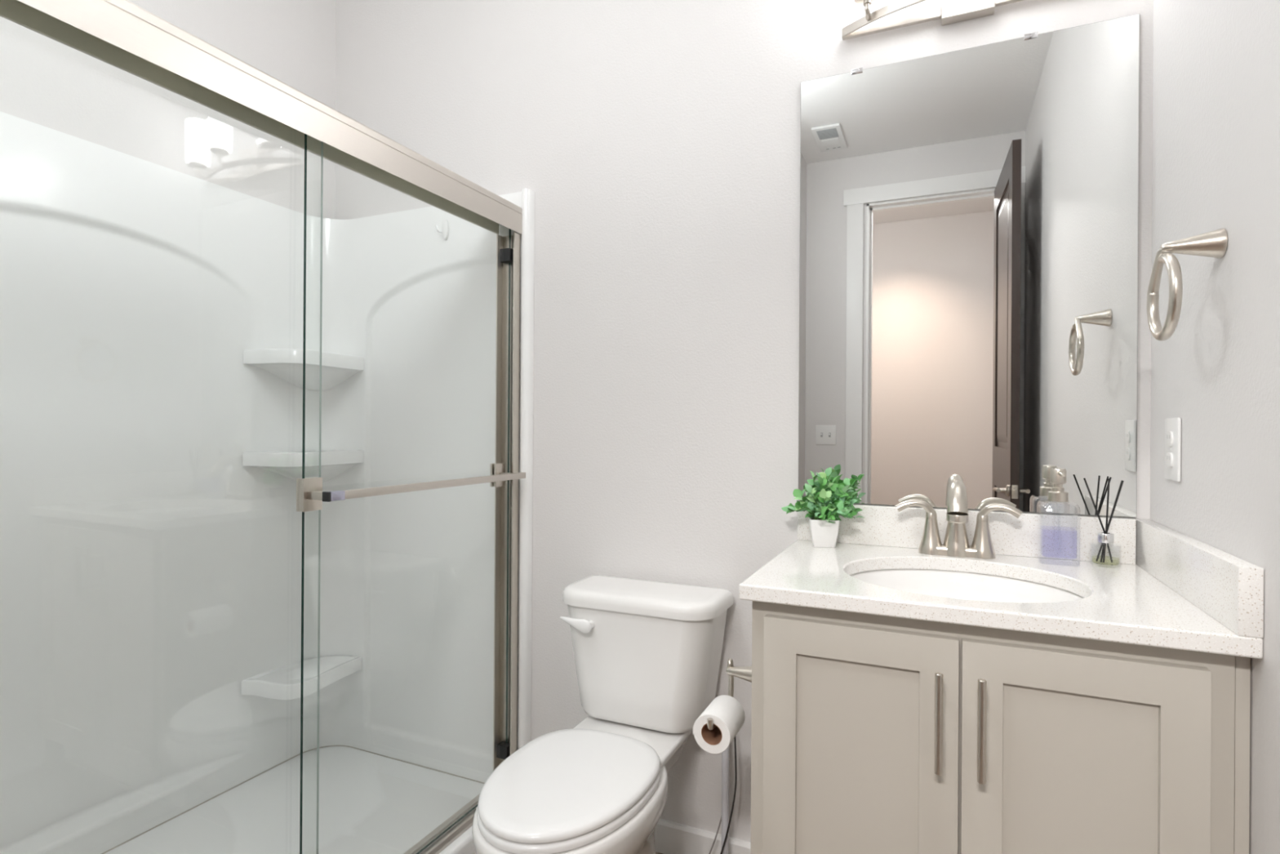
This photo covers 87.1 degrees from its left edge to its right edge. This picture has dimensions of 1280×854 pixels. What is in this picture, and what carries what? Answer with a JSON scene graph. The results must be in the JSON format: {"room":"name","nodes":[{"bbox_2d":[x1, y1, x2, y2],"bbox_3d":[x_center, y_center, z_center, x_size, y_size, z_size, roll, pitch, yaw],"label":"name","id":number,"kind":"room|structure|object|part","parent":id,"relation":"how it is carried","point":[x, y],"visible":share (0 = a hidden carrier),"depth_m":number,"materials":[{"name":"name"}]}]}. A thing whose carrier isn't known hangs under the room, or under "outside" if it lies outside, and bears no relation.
{"room":"bathroom","nodes":[
{"label":"bathroom","id":0,"kind":"room"},
{"bbox_2d":[0,0,336,218],"bbox_3d":[-1.465,-0.222,1.678,0.191,2.720,1.530,0,0,24],"label":"wall","id":1,"kind":"structure","parent":0,"point":[46,82],"depth_m":1.92,"materials":[{"name":"white paint"}]},
{"bbox_2d":[692,694,745,753],"bbox_3d":[0.155,0.578,1.312,0.075,0.074,0.102,0,0,24],"label":"toilet paper roll","id":2,"kind":"object","parent":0,"point":[726,713],"visible":0.98,"depth_m":1.28,"materials":[{"name":"white paper"}]},
{"bbox_2d":[334,0,1153,842],"bbox_3d":[-0.010,-0.212,1.929,2.600,2.720,0.120,0,0,24],"label":"wall","id":3,"kind":"structure","parent":0,"point":[657,143],"depth_m":1.84,"materials":[{"name":"white paint"}]},
{"bbox_2d":[0,0,522,853],"bbox_3d":[-0.693,0.206,1.327,0.086,1.713,1.472,0,0,24],"label":"shower door frame","id":4,"kind":"object","parent":3,"relation":"attached to","point":[122,34],"visible":0.88,"depth_m":1.44,"materials":[{"name":"silver metal"}]},
{"bbox_2d":[316,141,323,853],"bbox_3d":[-0.829,0.201,1.047,0.023,1.684,0.782,0,0,25],"label":"sliding glass panel","id":5,"kind":"object","parent":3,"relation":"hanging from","point":[322,143],"visible":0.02,"depth_m":1.40,"materials":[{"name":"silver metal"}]},
{"bbox_2d":[296,133,525,853],"bbox_3d":[-0.505,0.203,1.649,0.082,1.684,0.706,0,0,24],"label":"shower door frame","id":6,"kind":"structure","parent":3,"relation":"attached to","point":[310,495],"depth_m":1.37,"materials":[{"name":"silver metal"}]},
{"bbox_2d":[654,817,751,853],"bbox_3d":[0.036,1.106,1.830,0.796,0.084,0.014,0,0,24],"label":"baseboard","id":7,"kind":"structure","parent":3,"relation":"attached to","point":[670,837],"depth_m":1.78,"materials":[{"name":"white paint"}]},
{"bbox_2d":[841,0,1023,40],"bbox_3d":[0.708,-1.036,1.447,0.544,0.226,0.176,0,0,24],"label":"vanity light","id":8,"kind":"object","parent":3,"relation":"attached to","point":[951,11],"visible":1,"depth_m":1.53,"materials":[{"name":"silver metal"}]},
{"bbox_3d":[0.522,-0.960,1.543,0.011,0.040,0.036,0,0,24],"label":"arm","id":9,"kind":"part","parent":8,"relation":"part of","materials":[{"name":"silver metal"}]},
{"bbox_3d":[0.737,-0.979,1.513,0.107,0.112,0.030,0,0,24],"label":"wall plate","id":10,"kind":"part","parent":8,"relation":"part of","materials":[{"name":"silver metal"}]},
{"bbox_2d":[797,503,1136,564],"bbox_3d":[0.706,0.234,1.528,0.688,0.093,0.022,0,0,24],"label":"backsplash","id":11,"kind":"structure","parent":3,"relation":"attached to","point":[882,525],"depth_m":1.47,"materials":[{"name":"stone"}]},
{"bbox_2d":[798,13,1139,517],"bbox_3d":[0.714,-0.338,1.534,0.693,1.046,0.009,0,0,24],"label":"mirror","id":12,"kind":"object","parent":3,"relation":"attached to","point":[968,285],"visible":0.98,"depth_m":1.51,"materials":[{"name":"white mirror"}]},
{"bbox_2d":[1150,0,1279,853],"bbox_3d":[0.617,-0.209,0.282,0.108,2.720,2.371,0,0,24],"label":"wall","id":13,"kind":"structure","parent":0,"point":[1216,63],"depth_m":1.01,"materials":[{"name":"white paint"}]},
{"bbox_2d":[1164,417,1181,481],"bbox_3d":[0.982,0.041,1.244,0.009,0.115,0.080,0,0,24],"label":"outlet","id":14,"kind":"object","parent":13,"relation":"attached to","point":[1172,425],"visible":1,"depth_m":1.23,"materials":[{"name":"white plastic"}]},
{"bbox_2d":[1165,452,1173,466],"bbox_3d":[0.980,0.060,1.245,0.004,0.027,0.033,0,0,24],"label":"receptacle","id":15,"kind":"object","parent":14,"relation":"attached to","point":[1169,455],"depth_m":1.24,"materials":[{"name":"white plastic"}]},
{"bbox_2d":[1165,431,1173,445],"bbox_3d":[0.980,0.021,1.245,0.004,0.027,0.033,0,0,24],"label":"receptacle","id":16,"kind":"object","parent":14,"relation":"attached to","point":[1169,434],"depth_m":1.24,"materials":[{"name":"white plastic"}]},
{"bbox_2d":[1146,227,1227,340],"bbox_3d":[0.858,-0.221,1.051,0.081,0.169,0.137,0,0,24],"label":"towel ring","id":17,"kind":"object","parent":13,"relation":"attached to","point":[1214,243],"visible":1,"depth_m":1.04,"materials":[{"name":"silver metal"}]},
{"bbox_3d":[0.842,-0.252,1.094,0.016,0.069,0.068,0,0,24],"label":"hook arm","id":18,"kind":"part","parent":17,"relation":"part of","materials":[{"name":"silver metal"}]},
{"bbox_3d":[0.861,-0.283,1.051,0.076,0.045,0.045,0,0,24],"label":"wall post","id":19,"kind":"part","parent":17,"relation":"part of","materials":[{"name":"silver metal"}]},
{"bbox_3d":[-0.303,1.205,-0.109,3.950,0.120,4.070,0,0,24],"label":"floor","id":20,"kind":"structure","parent":0,"visible":0},
{"bbox_2d":[0,111,534,853],"bbox_3d":[-1.034,0.218,1.485,0.883,1.846,1.524,0,0,24],"label":"shower surround","id":21,"kind":"object","parent":20,"relation":"on","point":[152,314],"visible":0.94,"depth_m":1.97,"materials":[{"name":"white plastic"}]},
{"bbox_3d":[-1.405,0.180,1.649,0.072,1.767,1.240,0,0,24],"label":"panel","id":22,"kind":"part","parent":21,"relation":"part of","materials":[{"name":"white plastic"}]},
{"bbox_2d":[240,653,361,699],"bbox_3d":[-1.053,0.821,2.130,0.184,0.112,0.312,0,0,24],"label":"corner shelf","id":23,"kind":"object","parent":21,"relation":"attached to","point":[339,673],"depth_m":2.11,"materials":[{"name":"white plastic"}]},
{"bbox_2d":[242,449,363,482],"bbox_3d":[-1.049,0.132,2.131,0.184,0.112,0.312,0,0,24],"label":"corner shelf","id":24,"kind":"object","parent":21,"relation":"attached to","point":[258,465],"depth_m":2.10,"materials":[{"name":"white plastic"}]},
{"bbox_2d":[243,348,364,391],"bbox_3d":[-1.047,-0.176,2.131,0.184,0.112,0.312,0,0,24],"label":"corner shelf","id":25,"kind":"object","parent":21,"relation":"attached to","point":[264,369],"depth_m":2.10,"materials":[{"name":"white plastic"}]},
{"bbox_3d":[-0.649,0.185,2.127,0.675,1.767,0.011,0,0,24],"label":"panel","id":26,"kind":"part","parent":21,"relation":"part of","materials":[{"name":"white plastic"}]},
{"bbox_2d":[435,218,448,240],"bbox_3d":[-0.615,-0.616,2.091,0.028,0.066,0.031,0,0,24],"label":"wall hook","id":27,"kind":"object","parent":21,"relation":"attached to","point":[445,227],"visible":1,"depth_m":2.09,"materials":[{"name":"white plastic"}]},
{"bbox_3d":[-0.608,-0.616,2.099,0.023,0.066,0.011,0,0,24],"label":"oval plate","id":28,"kind":"part","parent":27,"relation":"part of","materials":[{"name":"white plastic"}]},
{"bbox_2d":[471,574,733,853],"bbox_3d":[-0.093,0.780,1.501,0.424,0.734,0.694,0,0,24],"label":"toilet","id":29,"kind":"object","parent":20,"relation":"on","point":[647,654],"visible":0.95,"depth_m":1.58,"materials":[{"name":"white ceramic"}]},
{"bbox_3d":[-0.149,0.749,1.397,0.333,0.018,0.440,0,0,24],"label":"seat","id":30,"kind":"part","parent":29,"relation":"part of","materials":[{"name":"white plastic"}]},
{"bbox_3d":[-0.149,0.728,1.397,0.329,0.020,0.436,0,0,24],"label":"seat lid","id":31,"kind":"part","parent":29,"relation":"part of","materials":[{"name":"white plastic"}]},
{"bbox_3d":[-0.120,0.953,1.466,0.351,0.386,0.608,0,0,24],"label":"bowl","id":32,"kind":"part","parent":29,"relation":"part of","materials":[{"name":"white ceramic"}]},
{"bbox_3d":[-0.157,0.492,1.681,0.089,0.036,0.037,0,0,24],"label":"flush lever","id":33,"kind":"part","parent":29,"relation":"part of","materials":[{"name":"white plastic"}]},
{"bbox_3d":[0.008,0.595,1.724,0.398,0.284,0.190,0,0,24],"label":"tank","id":34,"kind":"part","parent":29,"relation":"part of","materials":[{"name":"white ceramic"}]},
{"bbox_3d":[0.009,0.433,1.723,0.424,0.039,0.208,0,0,24],"label":"tank lid","id":35,"kind":"part","parent":29,"relation":"part of","materials":[{"name":"white ceramic"}]},
{"bbox_2d":[721,746,728,853],"bbox_3d":[0.213,0.942,1.682,0.032,0.414,0.032,0,0,24],"label":"upright pole","id":36,"kind":"object","parent":20,"relation":"on","point":[725,754],"visible":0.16,"depth_m":1.68,"materials":[{"name":"grey metal"}]},
{"bbox_2d":[708,815,721,853],"bbox_3d":[0.156,0.978,1.720,0.132,0.339,0.014,0,0,15],"label":"cable","id":37,"kind":"object","parent":36,"relation":"attached to","point":[721,815],"visible":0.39,"depth_m":1.71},
{"bbox_2d":[720,736,737,853],"bbox_3d":[0.169,0.948,1.679,0.144,0.399,0.032,0,0,6],"label":"cable","id":38,"kind":"object","parent":36,"relation":"attached to","point":[735,741],"visible":0.91,"depth_m":1.68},
{"bbox_2d":[750,600,1250,853],"bbox_3d":[0.610,0.730,1.272,0.700,0.844,0.560,0,0,24],"label":"vanity cabinet","id":39,"kind":"object","parent":20,"relation":"on","point":[871,734],"visible":0.93,"depth_m":1.04,"materials":[{"name":"grey paint"}]},
{"bbox_2d":[706,657,751,729],"bbox_3d":[0.194,0.521,1.303,0.087,0.100,0.148,0,0,24],"label":"toilet paper holder","id":40,"kind":"object","parent":39,"relation":"attached to","point":[744,673],"visible":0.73,"depth_m":1.35,"materials":[{"name":"silver metal"}]},
{"bbox_3d":[0.215,0.494,1.349,0.085,0.045,0.045,0,0,24],"label":"wall post","id":41,"kind":"part","parent":40,"relation":"part of","materials":[{"name":"silver metal"}]},
{"bbox_3d":[0.361,0.679,1.128,0.310,0.691,0.020,0,0,24],"label":"door","id":42,"kind":"part","parent":39,"relation":"part of","materials":[{"name":"grey paint"}]},
{"bbox_3d":[0.467,0.459,1.050,0.012,0.156,0.036,0,0,24],"label":"handle","id":43,"kind":"part","parent":39,"relation":"part of","materials":[{"name":"silver metal"}]},
{"bbox_3d":[0.521,0.459,1.026,0.012,0.156,0.036,0,0,24],"label":"handle","id":44,"kind":"part","parent":39,"relation":"part of","materials":[{"name":"silver metal"}]},
{"bbox_2d":[738,503,1263,658],"bbox_3d":[0.612,0.247,1.286,0.718,0.121,0.540,0,0,24],"label":"countertop","id":45,"kind":"structure","parent":39,"relation":"on","point":[1172,588],"depth_m":1.17,"materials":[{"name":"stone"}]},
{"bbox_2d":[781,466,864,547],"bbox_3d":[0.421,0.186,1.571,0.188,0.184,0.134,0,0,24],"label":"potted plant","id":46,"kind":"object","parent":45,"relation":"on","point":[824,506],"visible":1,"depth_m":1.55,"materials":[{"name":"green plant"}]},
{"bbox_3d":[0.425,0.172,1.578,0.145,0.111,0.104,0,0,24],"label":"stem","id":47,"kind":"part","parent":46,"relation":"part of","materials":[{"name":"green plant"}]},
{"bbox_3d":[0.430,0.246,1.577,0.065,0.064,0.065,0,0,10],"label":"pot","id":48,"kind":"part","parent":46,"relation":"part of","materials":[{"name":"white ceramic"}]},
{"bbox_2d":[895,480,1022,559],"bbox_3d":[0.676,0.197,1.435,0.251,0.167,0.146,0,0,24],"label":"faucet","id":49,"kind":"object","parent":45,"relation":"on","point":[956,544],"visible":1,"depth_m":1.45,"materials":[{"name":"silver metal"}]},
{"bbox_3d":[0.617,0.182,1.504,0.087,0.041,0.021,0,0,17],"label":"lever","id":50,"kind":"part","parent":49,"relation":"part of","materials":[{"name":"silver metal"}]},
{"bbox_3d":[0.647,0.232,1.496,0.051,0.096,0.051,0,0,24],"label":"handle","id":51,"kind":"part","parent":49,"relation":"part of","materials":[{"name":"silver metal"}]},
{"bbox_3d":[0.694,0.235,1.476,0.057,0.090,0.057,0,0,24],"label":"spout","id":52,"kind":"part","parent":49,"relation":"part of","materials":[{"name":"silver metal"}]},
{"bbox_3d":[0.694,0.271,1.476,0.144,0.018,0.042,0,0,24],"label":"plate","id":53,"kind":"part","parent":49,"relation":"part of","materials":[{"name":"silver metal"}]},
{"bbox_3d":[0.674,0.155,1.430,0.040,0.083,0.128,0,0,24],"label":"spout","id":54,"kind":"part","parent":49,"relation":"part of","materials":[{"name":"silver metal"}]},
{"bbox_3d":[0.740,0.232,1.455,0.051,0.096,0.051,0,0,24],"label":"handle","id":55,"kind":"part","parent":49,"relation":"part of","materials":[{"name":"silver metal"}]},
{"bbox_3d":[0.767,0.183,1.437,0.087,0.041,0.021,0,0,32],"label":"lever","id":56,"kind":"part","parent":49,"relation":"part of","materials":[{"name":"silver metal"}]},
{"bbox_2d":[850,568,1083,603],"bbox_3d":[0.598,0.380,1.262,0.439,0.144,0.396,0,0,24],"label":"sink","id":57,"kind":"object","parent":45,"relation":"in","point":[939,583],"visible":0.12,"depth_m":1.42,"materials":[{"name":"white ceramic"}]},
{"bbox_2d":[1036,467,1079,565],"bbox_3d":[0.866,0.183,1.394,0.070,0.197,0.070,0,0,24],"label":"soap dispenser","id":58,"kind":"object","parent":45,"relation":"on","point":[1057,475],"visible":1,"depth_m":1.38,"materials":[{"name":"clear glass"}]},
{"bbox_2d":[1036,500,1079,565],"bbox_3d":[0.866,0.217,1.394,0.070,0.127,0.070,0,0,24],"label":"bottle","id":59,"kind":"object","parent":58,"relation":"attached to","point":[1042,501],"depth_m":1.38,"materials":[{"name":"clear glass"}]},
{"bbox_2d":[1083,477,1124,567],"bbox_3d":[0.943,0.193,1.364,0.057,0.177,0.052,0,0,-21],"label":"reed diffuser","id":60,"kind":"object","parent":45,"relation":"on","point":[1105,537],"visible":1,"depth_m":1.36,"materials":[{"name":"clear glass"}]},
{"bbox_2d":[1089,541,1121,567],"bbox_3d":[0.945,0.258,1.365,0.052,0.046,0.052,0,0,24],"label":"bottle","id":61,"kind":"object","parent":60,"relation":"attached to","point":[1103,543],"depth_m":1.36,"materials":[{"name":"clear glass"}]},
{"bbox_3d":[0.648,0.681,0.999,0.310,0.691,0.020,0,0,24],"label":"door","id":62,"kind":"part","parent":39,"relation":"part of","materials":[{"name":"grey paint"}]}
]}

